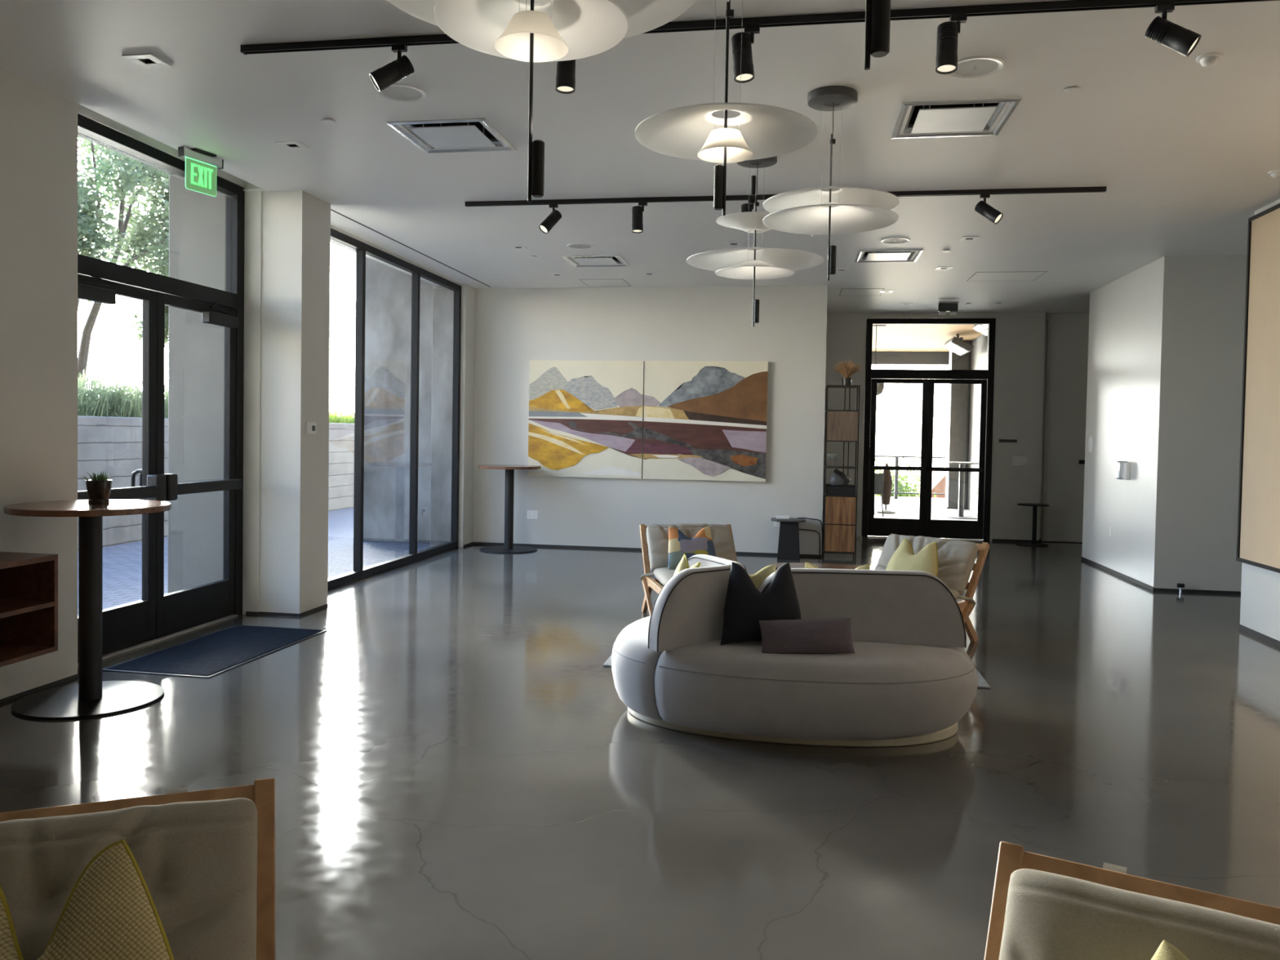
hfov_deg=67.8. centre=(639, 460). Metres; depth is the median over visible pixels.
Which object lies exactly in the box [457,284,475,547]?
wall
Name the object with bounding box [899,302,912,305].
recessed light
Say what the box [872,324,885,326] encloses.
soffit panel
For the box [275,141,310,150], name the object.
recessed light
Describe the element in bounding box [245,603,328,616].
baseboard
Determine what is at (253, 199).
door surround
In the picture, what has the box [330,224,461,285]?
wall
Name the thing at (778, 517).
power adapter
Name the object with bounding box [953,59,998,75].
grille
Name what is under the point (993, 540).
baseboard
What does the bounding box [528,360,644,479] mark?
painting
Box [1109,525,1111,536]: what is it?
wall outlet
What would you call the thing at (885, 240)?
grille
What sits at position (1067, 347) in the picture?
door
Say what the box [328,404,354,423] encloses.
hedge
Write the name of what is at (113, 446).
wall
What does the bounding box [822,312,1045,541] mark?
wall
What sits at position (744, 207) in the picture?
spotlight
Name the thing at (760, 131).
pendant light
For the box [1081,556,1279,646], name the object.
baseboard
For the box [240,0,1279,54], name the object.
track
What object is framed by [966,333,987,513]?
wall
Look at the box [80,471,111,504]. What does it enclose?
potted plant
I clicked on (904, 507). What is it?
floor
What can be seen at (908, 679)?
sofa
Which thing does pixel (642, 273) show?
recessed light
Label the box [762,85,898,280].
pendant light
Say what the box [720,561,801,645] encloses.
cushion
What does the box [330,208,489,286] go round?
trim
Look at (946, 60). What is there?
spotlight
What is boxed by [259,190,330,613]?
wall pillar
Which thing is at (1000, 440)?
wall sign
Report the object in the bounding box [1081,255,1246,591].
wall
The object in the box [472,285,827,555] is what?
wall
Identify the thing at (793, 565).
coffee table
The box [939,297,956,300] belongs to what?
grille
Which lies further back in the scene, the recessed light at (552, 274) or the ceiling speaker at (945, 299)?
the ceiling speaker at (945, 299)
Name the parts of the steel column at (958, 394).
plate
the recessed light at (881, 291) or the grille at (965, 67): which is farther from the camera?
the recessed light at (881, 291)
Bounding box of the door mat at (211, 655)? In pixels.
[102,624,327,678]
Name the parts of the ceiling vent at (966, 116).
plate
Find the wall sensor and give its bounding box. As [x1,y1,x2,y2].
[1088,435,1093,453]
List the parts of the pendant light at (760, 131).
lamp shade, rod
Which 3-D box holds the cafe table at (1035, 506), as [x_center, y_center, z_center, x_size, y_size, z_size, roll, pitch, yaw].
[5.808,0.947,14.088,0.456,0.600,0.456,1,2,9]
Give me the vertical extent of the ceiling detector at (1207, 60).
0.045 m
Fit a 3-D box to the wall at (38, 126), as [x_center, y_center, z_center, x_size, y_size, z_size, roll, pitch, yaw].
[-4.232,-0.471,1.167,0.130,3.830,9.340,1,2,9]
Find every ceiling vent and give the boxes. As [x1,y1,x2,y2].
[386,117,516,153]
[560,254,630,266]
[854,249,923,262]
[891,97,1021,138]
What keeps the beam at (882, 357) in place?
attached to the soffit
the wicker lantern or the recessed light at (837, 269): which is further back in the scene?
the wicker lantern
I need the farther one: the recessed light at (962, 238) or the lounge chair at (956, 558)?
the recessed light at (962, 238)
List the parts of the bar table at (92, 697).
plate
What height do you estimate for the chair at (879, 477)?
0.861 m
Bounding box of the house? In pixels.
[911,471,946,497]
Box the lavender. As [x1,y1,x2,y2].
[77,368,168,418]
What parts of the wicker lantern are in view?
hanging cord, lamp shade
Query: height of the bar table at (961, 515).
1.100 m
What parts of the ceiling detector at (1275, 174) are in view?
plate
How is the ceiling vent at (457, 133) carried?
in the ceiling
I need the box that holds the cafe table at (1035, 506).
[1015,502,1048,546]
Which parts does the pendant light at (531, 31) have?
rod, lamp shade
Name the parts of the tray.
lid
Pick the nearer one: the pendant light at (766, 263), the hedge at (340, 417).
the pendant light at (766, 263)
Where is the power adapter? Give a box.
[776,515,790,519]
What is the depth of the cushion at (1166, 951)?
1.44 m
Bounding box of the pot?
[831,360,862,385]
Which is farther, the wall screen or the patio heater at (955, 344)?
the patio heater at (955, 344)
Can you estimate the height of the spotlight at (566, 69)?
0.258 m
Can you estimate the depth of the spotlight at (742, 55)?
4.37 m
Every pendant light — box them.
[386,0,696,202]
[635,0,817,215]
[686,155,824,326]
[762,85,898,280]
[864,0,890,70]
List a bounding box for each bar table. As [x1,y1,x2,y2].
[3,499,171,719]
[478,464,541,553]
[942,461,978,519]
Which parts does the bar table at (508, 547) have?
plate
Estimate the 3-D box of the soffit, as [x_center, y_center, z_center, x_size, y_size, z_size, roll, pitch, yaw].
[2.877,-2.798,20.085,11.000,0.160,9.900,1,2,9]
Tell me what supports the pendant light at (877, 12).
hanging from the ceiling
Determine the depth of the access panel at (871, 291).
12.62 m
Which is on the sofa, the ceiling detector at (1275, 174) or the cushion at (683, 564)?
the cushion at (683, 564)
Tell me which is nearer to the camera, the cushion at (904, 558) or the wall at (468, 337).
the cushion at (904, 558)
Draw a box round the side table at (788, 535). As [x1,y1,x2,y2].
[770,517,805,559]
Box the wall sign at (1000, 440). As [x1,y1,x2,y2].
[999,439,1017,442]
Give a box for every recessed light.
[121,53,171,67]
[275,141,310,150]
[508,245,528,248]
[549,273,565,275]
[641,272,657,275]
[724,241,742,245]
[835,268,848,271]
[879,290,893,293]
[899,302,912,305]
[935,266,952,270]
[959,236,979,240]
[991,302,1006,304]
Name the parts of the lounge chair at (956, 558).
seat rail, leg, leg, post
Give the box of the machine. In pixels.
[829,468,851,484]
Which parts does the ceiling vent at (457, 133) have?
plate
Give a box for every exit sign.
[177,146,223,196]
[937,303,958,315]
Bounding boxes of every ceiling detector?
[1195,52,1222,66]
[1267,169,1279,178]
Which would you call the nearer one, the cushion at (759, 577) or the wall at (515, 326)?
the cushion at (759, 577)
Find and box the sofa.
[611,554,977,746]
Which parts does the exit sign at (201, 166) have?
sign panel, ceiling plate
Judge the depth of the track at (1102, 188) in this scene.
7.63 m
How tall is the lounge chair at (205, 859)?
0.788 m
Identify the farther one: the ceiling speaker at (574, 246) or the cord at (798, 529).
the cord at (798, 529)
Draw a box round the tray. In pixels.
[825,484,856,495]
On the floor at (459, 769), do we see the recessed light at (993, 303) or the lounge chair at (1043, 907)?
the lounge chair at (1043, 907)
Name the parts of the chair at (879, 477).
backrest, leg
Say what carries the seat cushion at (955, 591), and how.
on the lounge chair at (956, 558)
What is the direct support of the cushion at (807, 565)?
on the sofa
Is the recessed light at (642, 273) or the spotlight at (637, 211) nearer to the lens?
the spotlight at (637, 211)
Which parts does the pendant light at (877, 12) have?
rod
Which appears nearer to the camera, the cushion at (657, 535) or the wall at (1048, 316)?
the cushion at (657, 535)
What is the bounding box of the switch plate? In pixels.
[1012,456,1027,466]
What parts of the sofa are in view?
backrest, backrest, backrest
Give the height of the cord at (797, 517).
0.458 m
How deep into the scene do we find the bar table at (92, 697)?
5.28 m
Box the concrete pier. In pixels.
[168,173,226,593]
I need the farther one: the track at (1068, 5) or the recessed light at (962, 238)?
the recessed light at (962, 238)
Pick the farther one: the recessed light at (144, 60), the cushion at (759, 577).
the cushion at (759, 577)
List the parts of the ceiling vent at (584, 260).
plate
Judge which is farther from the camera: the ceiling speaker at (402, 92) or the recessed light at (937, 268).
the recessed light at (937, 268)
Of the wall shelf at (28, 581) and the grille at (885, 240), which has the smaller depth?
the wall shelf at (28, 581)
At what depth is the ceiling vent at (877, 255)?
10.06 m
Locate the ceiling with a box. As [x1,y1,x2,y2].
[0,0,1279,313]
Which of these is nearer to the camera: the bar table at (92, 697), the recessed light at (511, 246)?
the bar table at (92, 697)
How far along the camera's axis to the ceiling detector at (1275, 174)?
6.69 m
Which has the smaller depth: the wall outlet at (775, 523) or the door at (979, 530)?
the wall outlet at (775, 523)
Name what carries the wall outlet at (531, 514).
attached to the wall at (515, 326)
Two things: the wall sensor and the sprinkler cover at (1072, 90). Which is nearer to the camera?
the sprinkler cover at (1072, 90)
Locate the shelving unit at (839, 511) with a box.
[822,385,860,559]
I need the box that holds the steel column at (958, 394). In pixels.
[943,340,970,509]
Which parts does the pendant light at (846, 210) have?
rod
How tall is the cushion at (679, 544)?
0.355 m
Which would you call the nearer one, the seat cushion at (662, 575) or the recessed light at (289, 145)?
the recessed light at (289, 145)
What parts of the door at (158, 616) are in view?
closer arm, pull handle, pull handle, closer arm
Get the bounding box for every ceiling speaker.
[376,83,427,102]
[566,243,594,249]
[880,237,910,244]
[937,297,959,301]
[948,55,1004,78]
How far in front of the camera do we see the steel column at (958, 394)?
21.22 m
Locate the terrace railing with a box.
[875,455,946,498]
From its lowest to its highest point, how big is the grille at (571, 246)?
0.008 m
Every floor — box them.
[0,536,1279,959]
[873,496,977,520]
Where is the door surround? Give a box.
[77,103,262,613]
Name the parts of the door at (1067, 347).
handle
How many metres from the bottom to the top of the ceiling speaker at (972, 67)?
0.009 m
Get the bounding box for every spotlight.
[368,44,413,91]
[538,204,561,233]
[555,59,575,93]
[631,201,647,233]
[731,24,759,83]
[741,199,755,212]
[935,13,967,74]
[974,193,1003,224]
[1145,3,1201,56]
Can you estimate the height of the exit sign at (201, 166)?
0.283 m
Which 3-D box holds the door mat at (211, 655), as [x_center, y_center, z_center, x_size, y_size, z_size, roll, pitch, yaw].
[-2.891,1.306,6.628,0.756,0.010,1.450,1,2,10]
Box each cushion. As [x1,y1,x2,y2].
[0,839,173,959]
[646,523,736,572]
[653,567,675,585]
[667,526,715,569]
[673,554,700,575]
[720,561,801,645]
[748,564,775,588]
[759,617,854,653]
[804,561,870,569]
[874,534,978,595]
[885,538,937,577]
[948,587,959,599]
[1151,939,1189,959]
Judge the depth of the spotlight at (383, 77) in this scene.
4.65 m
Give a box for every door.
[77,113,244,667]
[861,318,995,541]
[1041,319,1088,542]
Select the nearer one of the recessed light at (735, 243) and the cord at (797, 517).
the recessed light at (735, 243)
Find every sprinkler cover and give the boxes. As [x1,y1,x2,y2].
[321,118,335,124]
[1064,86,1080,93]
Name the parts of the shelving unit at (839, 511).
drawer, drawer, shelf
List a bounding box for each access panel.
[579,279,631,286]
[839,288,884,296]
[967,271,1046,280]
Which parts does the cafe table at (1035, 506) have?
plate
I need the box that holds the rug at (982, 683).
[602,655,991,688]
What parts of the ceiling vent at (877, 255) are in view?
plate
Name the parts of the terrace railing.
post, rail, rail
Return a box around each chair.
[0,777,275,959]
[639,523,737,616]
[873,473,884,516]
[874,533,989,641]
[983,840,1279,959]
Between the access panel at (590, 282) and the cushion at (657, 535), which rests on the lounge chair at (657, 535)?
the cushion at (657, 535)
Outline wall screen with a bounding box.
[1235,203,1279,573]
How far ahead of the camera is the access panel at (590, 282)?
12.19 m
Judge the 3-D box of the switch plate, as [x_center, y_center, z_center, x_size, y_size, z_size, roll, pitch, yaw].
[5.749,0.010,14.402,0.214,0.140,0.012,1,2,9]
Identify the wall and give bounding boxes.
[0,67,77,699]
[77,415,354,551]
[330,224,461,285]
[363,257,453,547]
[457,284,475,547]
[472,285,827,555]
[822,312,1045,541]
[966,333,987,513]
[1039,313,1088,539]
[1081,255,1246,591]
[1240,199,1279,640]
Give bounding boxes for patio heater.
[943,333,973,355]
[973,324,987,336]
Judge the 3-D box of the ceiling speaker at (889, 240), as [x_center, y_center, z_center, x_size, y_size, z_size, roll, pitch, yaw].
[2.482,-2.139,9.261,0.284,0.009,0.284,1,2,9]
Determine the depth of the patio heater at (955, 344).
19.52 m
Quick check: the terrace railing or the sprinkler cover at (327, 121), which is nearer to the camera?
the sprinkler cover at (327, 121)
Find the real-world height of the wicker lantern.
1.440 m
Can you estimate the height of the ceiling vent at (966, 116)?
0.302 m
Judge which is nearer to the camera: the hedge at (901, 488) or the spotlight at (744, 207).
the spotlight at (744, 207)
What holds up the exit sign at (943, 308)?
hanging from the ceiling
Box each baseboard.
[0,673,78,703]
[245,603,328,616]
[463,542,822,557]
[991,538,1079,542]
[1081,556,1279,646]
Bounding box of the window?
[327,228,461,590]
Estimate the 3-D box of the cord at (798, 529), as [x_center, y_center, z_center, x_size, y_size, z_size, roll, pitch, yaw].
[2.059,1.017,12.248,0.512,0.376,0.015,1,2,9]
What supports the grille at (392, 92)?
attached to the ceiling speaker at (402, 92)
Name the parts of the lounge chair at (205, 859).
post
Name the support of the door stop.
on the floor at (459, 769)
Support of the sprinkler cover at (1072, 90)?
attached to the ceiling
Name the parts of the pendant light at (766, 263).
rod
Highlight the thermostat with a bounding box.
[305,422,316,434]
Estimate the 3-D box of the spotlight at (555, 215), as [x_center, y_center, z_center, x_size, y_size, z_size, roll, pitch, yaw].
[-0.742,-2.000,7.880,0.199,0.251,0.093,0,2,-36]
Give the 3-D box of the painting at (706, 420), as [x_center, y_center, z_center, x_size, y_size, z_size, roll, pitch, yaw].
[0.844,-0.517,12.388,1.602,1.548,0.061,1,2,9]
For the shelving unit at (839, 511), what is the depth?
12.02 m
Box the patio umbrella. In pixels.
[875,462,895,513]
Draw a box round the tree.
[77,135,169,382]
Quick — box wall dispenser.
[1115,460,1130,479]
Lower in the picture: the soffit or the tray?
the tray
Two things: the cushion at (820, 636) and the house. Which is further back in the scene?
the house
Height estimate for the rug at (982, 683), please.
0.012 m
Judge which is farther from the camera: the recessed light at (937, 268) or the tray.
the tray
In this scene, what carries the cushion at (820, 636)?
on the sofa
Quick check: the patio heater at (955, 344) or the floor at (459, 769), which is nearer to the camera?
the floor at (459, 769)
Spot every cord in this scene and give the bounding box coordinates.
[797,517,822,553]
[798,528,820,555]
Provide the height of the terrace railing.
1.100 m
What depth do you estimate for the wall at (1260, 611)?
7.62 m
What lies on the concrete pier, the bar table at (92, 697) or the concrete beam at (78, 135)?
the concrete beam at (78, 135)
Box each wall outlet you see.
[526,510,537,519]
[773,521,779,526]
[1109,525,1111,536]
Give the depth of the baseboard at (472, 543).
12.70 m
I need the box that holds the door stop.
[1177,583,1184,592]
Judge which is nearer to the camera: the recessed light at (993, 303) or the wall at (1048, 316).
the recessed light at (993, 303)
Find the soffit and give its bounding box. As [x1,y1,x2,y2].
[871,324,982,351]
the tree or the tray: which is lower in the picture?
the tray
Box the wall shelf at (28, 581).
[0,551,57,666]
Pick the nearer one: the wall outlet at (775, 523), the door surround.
the door surround
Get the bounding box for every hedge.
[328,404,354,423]
[874,453,942,497]
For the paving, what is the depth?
11.38 m
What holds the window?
in the wall at (331, 226)
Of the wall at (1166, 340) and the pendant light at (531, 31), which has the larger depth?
the wall at (1166, 340)
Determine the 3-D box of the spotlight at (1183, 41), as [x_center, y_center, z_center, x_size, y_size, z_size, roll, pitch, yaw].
[2.292,-1.848,4.093,0.213,0.234,0.093,2,2,30]
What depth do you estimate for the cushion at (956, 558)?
7.32 m
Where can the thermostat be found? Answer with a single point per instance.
(310, 427)
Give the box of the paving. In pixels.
[77,506,430,615]
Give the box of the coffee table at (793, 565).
[768,562,875,569]
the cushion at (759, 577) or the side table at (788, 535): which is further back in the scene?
the side table at (788, 535)
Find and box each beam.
[77,132,175,174]
[871,351,949,364]
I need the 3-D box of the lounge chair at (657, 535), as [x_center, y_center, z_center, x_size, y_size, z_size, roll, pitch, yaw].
[0.485,0.955,8.008,0.932,0.788,1.086,1,2,-10]
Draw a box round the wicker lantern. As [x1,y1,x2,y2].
[875,324,884,395]
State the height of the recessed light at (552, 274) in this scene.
0.100 m
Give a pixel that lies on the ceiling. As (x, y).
(1184, 151)
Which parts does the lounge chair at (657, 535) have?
post, leg, leg, seat rail, post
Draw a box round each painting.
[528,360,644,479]
[642,360,768,481]
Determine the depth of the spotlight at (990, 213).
7.30 m
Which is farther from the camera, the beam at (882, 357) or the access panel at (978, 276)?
the beam at (882, 357)
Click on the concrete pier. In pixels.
(197, 220)
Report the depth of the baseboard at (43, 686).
5.51 m
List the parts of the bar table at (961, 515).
plate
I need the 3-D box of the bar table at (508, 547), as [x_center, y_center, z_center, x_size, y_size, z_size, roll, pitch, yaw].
[-1.704,0.616,12.396,0.810,1.100,0.810,1,2,-14]
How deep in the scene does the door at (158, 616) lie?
6.84 m
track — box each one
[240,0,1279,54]
[465,186,1106,206]
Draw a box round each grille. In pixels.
[382,85,422,100]
[569,244,591,248]
[883,238,906,243]
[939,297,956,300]
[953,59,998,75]
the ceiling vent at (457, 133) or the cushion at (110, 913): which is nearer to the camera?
the cushion at (110, 913)
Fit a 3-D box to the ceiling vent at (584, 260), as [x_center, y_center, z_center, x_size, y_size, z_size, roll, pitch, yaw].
[-0.488,-2.374,10.647,0.650,0.302,0.650,1,2,9]

